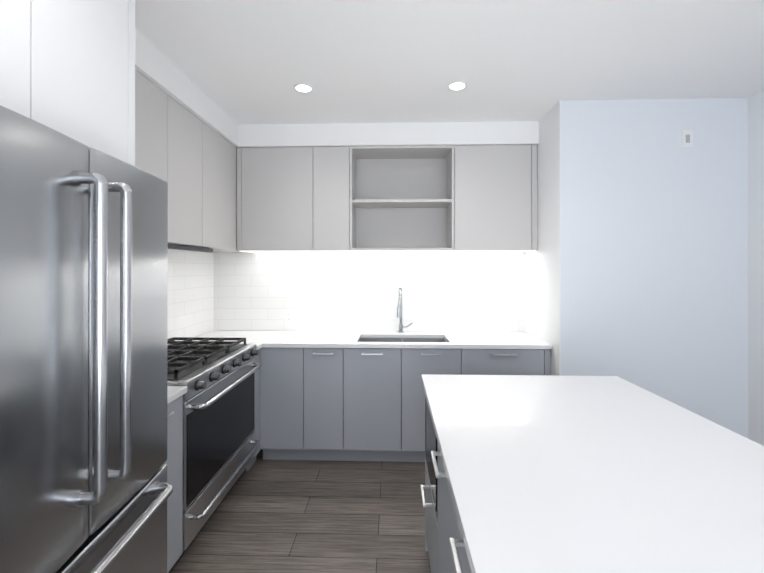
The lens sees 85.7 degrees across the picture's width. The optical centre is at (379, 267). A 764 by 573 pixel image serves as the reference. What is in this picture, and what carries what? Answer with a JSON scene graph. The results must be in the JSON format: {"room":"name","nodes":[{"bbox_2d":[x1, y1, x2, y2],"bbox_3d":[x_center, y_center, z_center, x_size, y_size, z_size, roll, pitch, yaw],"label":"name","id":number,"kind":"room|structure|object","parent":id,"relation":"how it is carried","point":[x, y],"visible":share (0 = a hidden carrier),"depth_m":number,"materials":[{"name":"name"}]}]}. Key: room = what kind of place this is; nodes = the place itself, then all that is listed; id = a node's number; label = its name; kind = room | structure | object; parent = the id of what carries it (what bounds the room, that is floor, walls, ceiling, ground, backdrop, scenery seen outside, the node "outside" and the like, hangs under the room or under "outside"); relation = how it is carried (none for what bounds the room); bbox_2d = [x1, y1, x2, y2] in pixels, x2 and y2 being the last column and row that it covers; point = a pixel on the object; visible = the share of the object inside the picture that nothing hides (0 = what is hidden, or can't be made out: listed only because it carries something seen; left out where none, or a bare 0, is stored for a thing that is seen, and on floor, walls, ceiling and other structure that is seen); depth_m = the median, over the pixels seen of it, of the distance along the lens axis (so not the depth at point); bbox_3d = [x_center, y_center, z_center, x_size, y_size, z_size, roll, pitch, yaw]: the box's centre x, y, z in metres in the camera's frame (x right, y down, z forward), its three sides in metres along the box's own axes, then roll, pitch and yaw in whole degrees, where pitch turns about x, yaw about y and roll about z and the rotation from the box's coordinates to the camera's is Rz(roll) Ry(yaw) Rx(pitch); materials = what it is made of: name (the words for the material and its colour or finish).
{"room":"kitchen","nodes":[
{"label":"kitchen","id":0,"kind":"room"},
{"bbox_2d":[170,449,430,572],"bbox_3d":[0.416,1.520,0.230,4.325,0.100,7.150,0,0,2],"label":"floor","id":1,"kind":"structure","parent":0,"point":[297,516],"depth_m":2.38,"materials":[{"name":"brown wood"}]},
{"bbox_2d":[0,0,134,165],"bbox_3d":[-1.252,0.149,1.010,0.696,2.645,0.996,0,0,2],"label":"upper cabinet","id":2,"kind":"object","parent":1,"relation":"on","point":[67,67],"visible":0.12,"depth_m":1.22,"materials":[{"name":"white wood"}]},
{"bbox_2d":[0,105,172,572],"bbox_3d":[-1.072,0.578,1.008,0.844,1.787,0.836,0,0,-3],"label":"fridge","id":3,"kind":"object","parent":1,"relation":"on","point":[85,487],"visible":1,"depth_m":0.97,"materials":[{"name":"grey metal"}]},
{"bbox_2d":[164,395,182,572],"bbox_3d":[-1.236,1.034,1.742,0.662,0.878,0.462,0,0,2],"label":"base cabinet","id":4,"kind":"object","parent":1,"relation":"on","point":[174,462],"visible":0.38,"depth_m":1.90,"materials":[{"name":"grey wood"}]},
{"bbox_2d":[167,386,186,403],"bbox_3d":[-1.246,0.578,1.743,0.645,0.030,0.465,0,0,2],"label":"countertop","id":5,"kind":"structure","parent":4,"relation":"on","point":[174,392],"depth_m":1.89,"materials":[{"name":"white stone"}]},
{"bbox_2d":[167,337,261,572],"bbox_3d":[-1.192,0.987,2.482,0.703,0.976,1.008,0,0,2],"label":"range","id":6,"kind":"object","parent":1,"relation":"on","point":[220,442],"visible":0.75,"depth_m":2.33,"materials":[{"name":"silver metal"}]},
{"bbox_2d":[246,347,285,470],"bbox_3d":[-1.195,1.038,3.360,0.640,0.878,0.735,0,0,2],"label":"base cabinet","id":7,"kind":"object","parent":1,"relation":"on","point":[270,379],"depth_m":3.10,"materials":[{"name":"grey wood"}]},
{"bbox_2d":[193,330,551,349],"bbox_3d":[-0.121,0.582,3.327,2.792,0.030,0.737,0,0,2],"label":"countertop","id":8,"kind":"structure","parent":7,"relation":"on","point":[351,339],"depth_m":3.26,"materials":[{"name":"white stone"}]},
{"bbox_2d":[359,338,446,371],"bbox_3d":[0.190,0.728,3.335,0.735,0.260,0.390,0,0,2],"label":"sink","id":9,"kind":"object","parent":8,"relation":"in","point":[402,340],"visible":0.06,"depth_m":3.53,"materials":[{"name":"silver metal"}]},
{"bbox_2d":[397,288,412,332],"bbox_3d":[0.219,0.368,3.541,0.142,0.397,0.195,0,0,2],"label":"faucet","id":10,"kind":"object","parent":8,"relation":"on","point":[399,314],"visible":1,"depth_m":3.58,"materials":[{"name":"silver metal"}]},
{"bbox_2d":[421,395,471,572],"bbox_3d":[0.660,1.032,0.548,1.021,0.878,3.200,0,0,2],"label":"kitchen island","id":11,"kind":"object","parent":1,"relation":"on","point":[445,546],"visible":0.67,"depth_m":1.50,"materials":[{"name":"gray painted wood"},{"name":"brushed stainless steel"},{"name":"white quartz"}]},
{"bbox_2d":[421,374,763,572],"bbox_3d":[0.681,0.576,0.548,1.020,0.030,3.240,0,0,2],"label":"island countertop","id":12,"kind":"structure","parent":11,"relation":"on","point":[577,474],"depth_m":1.10,"materials":[{"name":"white stone"}]},
{"bbox_2d":[135,0,763,124],"bbox_3d":[0.416,-1.190,0.236,4.325,0.020,7.150,0,0,2],"label":"ceiling","id":13,"kind":"structure","parent":0,"point":[239,62],"depth_m":2.26,"materials":[{"name":"white paint"}]},
{"bbox_2d":[294,83,312,92],"bbox_3d":[-0.493,-1.171,2.681,0.124,0.007,0.124,0,0,2],"label":"recessed light","id":14,"kind":"object","parent":13,"relation":"in","point":[303,87],"visible":1,"depth_m":2.67,"materials":[{"name":"white plastic"}]},
{"bbox_2d":[135,28,538,148],"bbox_3d":[-0.149,-1.086,2.595,2.805,0.178,2.230,0,0,2],"label":"soffit ceiling","id":15,"kind":"structure","parent":13,"relation":"attached to","point":[158,68],"depth_m":3.31,"materials":[{"name":"white paint"}]},
{"bbox_2d":[447,81,466,89],"bbox_3d":[0.501,-1.171,2.649,0.124,0.007,0.124,0,0,2],"label":"recessed light","id":16,"kind":"object","parent":13,"relation":"in","point":[458,85],"visible":1,"depth_m":2.63,"materials":[{"name":"white plastic"}]},
{"bbox_2d":[525,101,560,375],"bbox_3d":[1.280,0.152,3.332,0.004,2.650,0.900,0,0,2],"label":"wall","id":17,"kind":"structure","parent":0,"point":[542,292],"depth_m":3.11,"materials":[{"name":"white paint"}]},
{"bbox_2d":[560,98,747,437],"bbox_3d":[1.980,0.152,3.309,1.396,2.650,0.900,0,0,2],"label":"wall","id":18,"kind":"structure","parent":0,"point":[653,255],"depth_m":2.86,"materials":[{"name":"white paint"}]},
{"bbox_2d":[682,130,692,146],"bbox_3d":[2.133,-0.894,2.850,0.070,0.116,0.012,0,0,2],"label":"switch","id":19,"kind":"object","parent":18,"relation":"attached to","point":[687,138],"visible":1,"depth_m":2.85,"materials":[{"name":"white plastic"}]},
{"bbox_2d":[748,90,763,445],"bbox_3d":[2.503,0.144,-0.284,0.120,2.650,6.250,0,0,2],"label":"wall","id":20,"kind":"structure","parent":0,"point":[756,268],"depth_m":2.77,"materials":[{"name":"white paint"}]},
{"bbox_3d":[-0.171,0.153,3.768,2.925,2.650,0.120,0,0,2],"label":"wall","id":21,"kind":"structure","parent":0,"visible":0},
{"bbox_2d":[237,147,312,252],"bbox_3d":[-0.853,-0.568,3.552,0.631,0.850,0.340,0,0,2],"label":"upper cabinet","id":22,"kind":"object","parent":21,"relation":"attached to","point":[275,184],"depth_m":3.38,"materials":[{"name":"grey wood"}]},
{"bbox_2d":[313,146,356,252],"bbox_3d":[-0.377,-0.568,3.536,0.321,0.850,0.340,0,0,2],"label":"upper cabinet","id":23,"kind":"object","parent":21,"relation":"attached to","point":[334,168],"depth_m":3.37,"materials":[{"name":"grey wood"}]},
{"bbox_2d":[214,252,524,331],"bbox_3d":[-0.113,0.213,3.702,2.805,0.710,0.008,0,0,2],"label":"backsplash","id":24,"kind":"structure","parent":21,"relation":"attached to","point":[452,292],"depth_m":3.70,"materials":[{"name":"tile"}]},
{"bbox_2d":[285,310,292,322],"bbox_3d":[-0.813,0.438,3.716,0.070,0.116,0.009,0,0,2],"label":"electrical outlet","id":25,"kind":"object","parent":24,"relation":"attached to","point":[288,316],"visible":1,"depth_m":3.71,"materials":[{"name":"white plastic"}]},
{"bbox_2d":[445,145,537,252],"bbox_3d":[0.936,-0.568,3.494,0.685,0.850,0.340,0,0,2],"label":"upper cabinet","id":26,"kind":"object","parent":21,"relation":"attached to","point":[491,191],"depth_m":3.33,"materials":[{"name":"grey wood"}]},
{"bbox_3d":[-1.687,0.145,0.240,0.120,2.650,7.030,0,0,2],"label":"wall","id":27,"kind":"structure","parent":0,"visible":0},
{"bbox_2d":[135,69,170,243],"bbox_3d":[-1.386,-0.571,2.148,0.340,0.850,0.420,0,0,2],"label":"upper cabinet","id":28,"kind":"object","parent":27,"relation":"attached to","point":[152,104],"depth_m":2.21,"materials":[{"name":"grey wood"}]},
{"bbox_2d":[171,97,206,247],"bbox_3d":[-1.372,-0.570,2.573,0.340,0.850,0.430,0,0,2],"label":"upper cabinet","id":29,"kind":"object","parent":27,"relation":"attached to","point":[189,157],"depth_m":2.59,"materials":[{"name":"grey wood"}]},
{"bbox_2d":[168,243,212,252],"bbox_3d":[-1.378,-0.125,2.536,0.328,0.033,0.898,0,0,2],"label":"hood insert","id":30,"kind":"object","parent":29,"relation":"attached to","point":[174,248],"visible":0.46,"depth_m":2.68,"materials":[{"name":"grey metal"}]},
{"bbox_2d":[167,252,213,340],"bbox_3d":[-1.546,0.210,2.633,0.008,0.710,2.222,0,0,2],"label":"backsplash","id":31,"kind":"structure","parent":27,"relation":"attached to","point":[190,294],"depth_m":3.32,"materials":[{"name":"tile"}]},
{"bbox_2d":[207,125,238,251],"bbox_3d":[-1.356,-0.569,3.091,0.340,0.850,0.606,0,0,2],"label":"upper cabinet","id":32,"kind":"object","parent":27,"relation":"attached to","point":[221,154],"depth_m":3.09,"materials":[{"name":"grey wood"}]}
]}

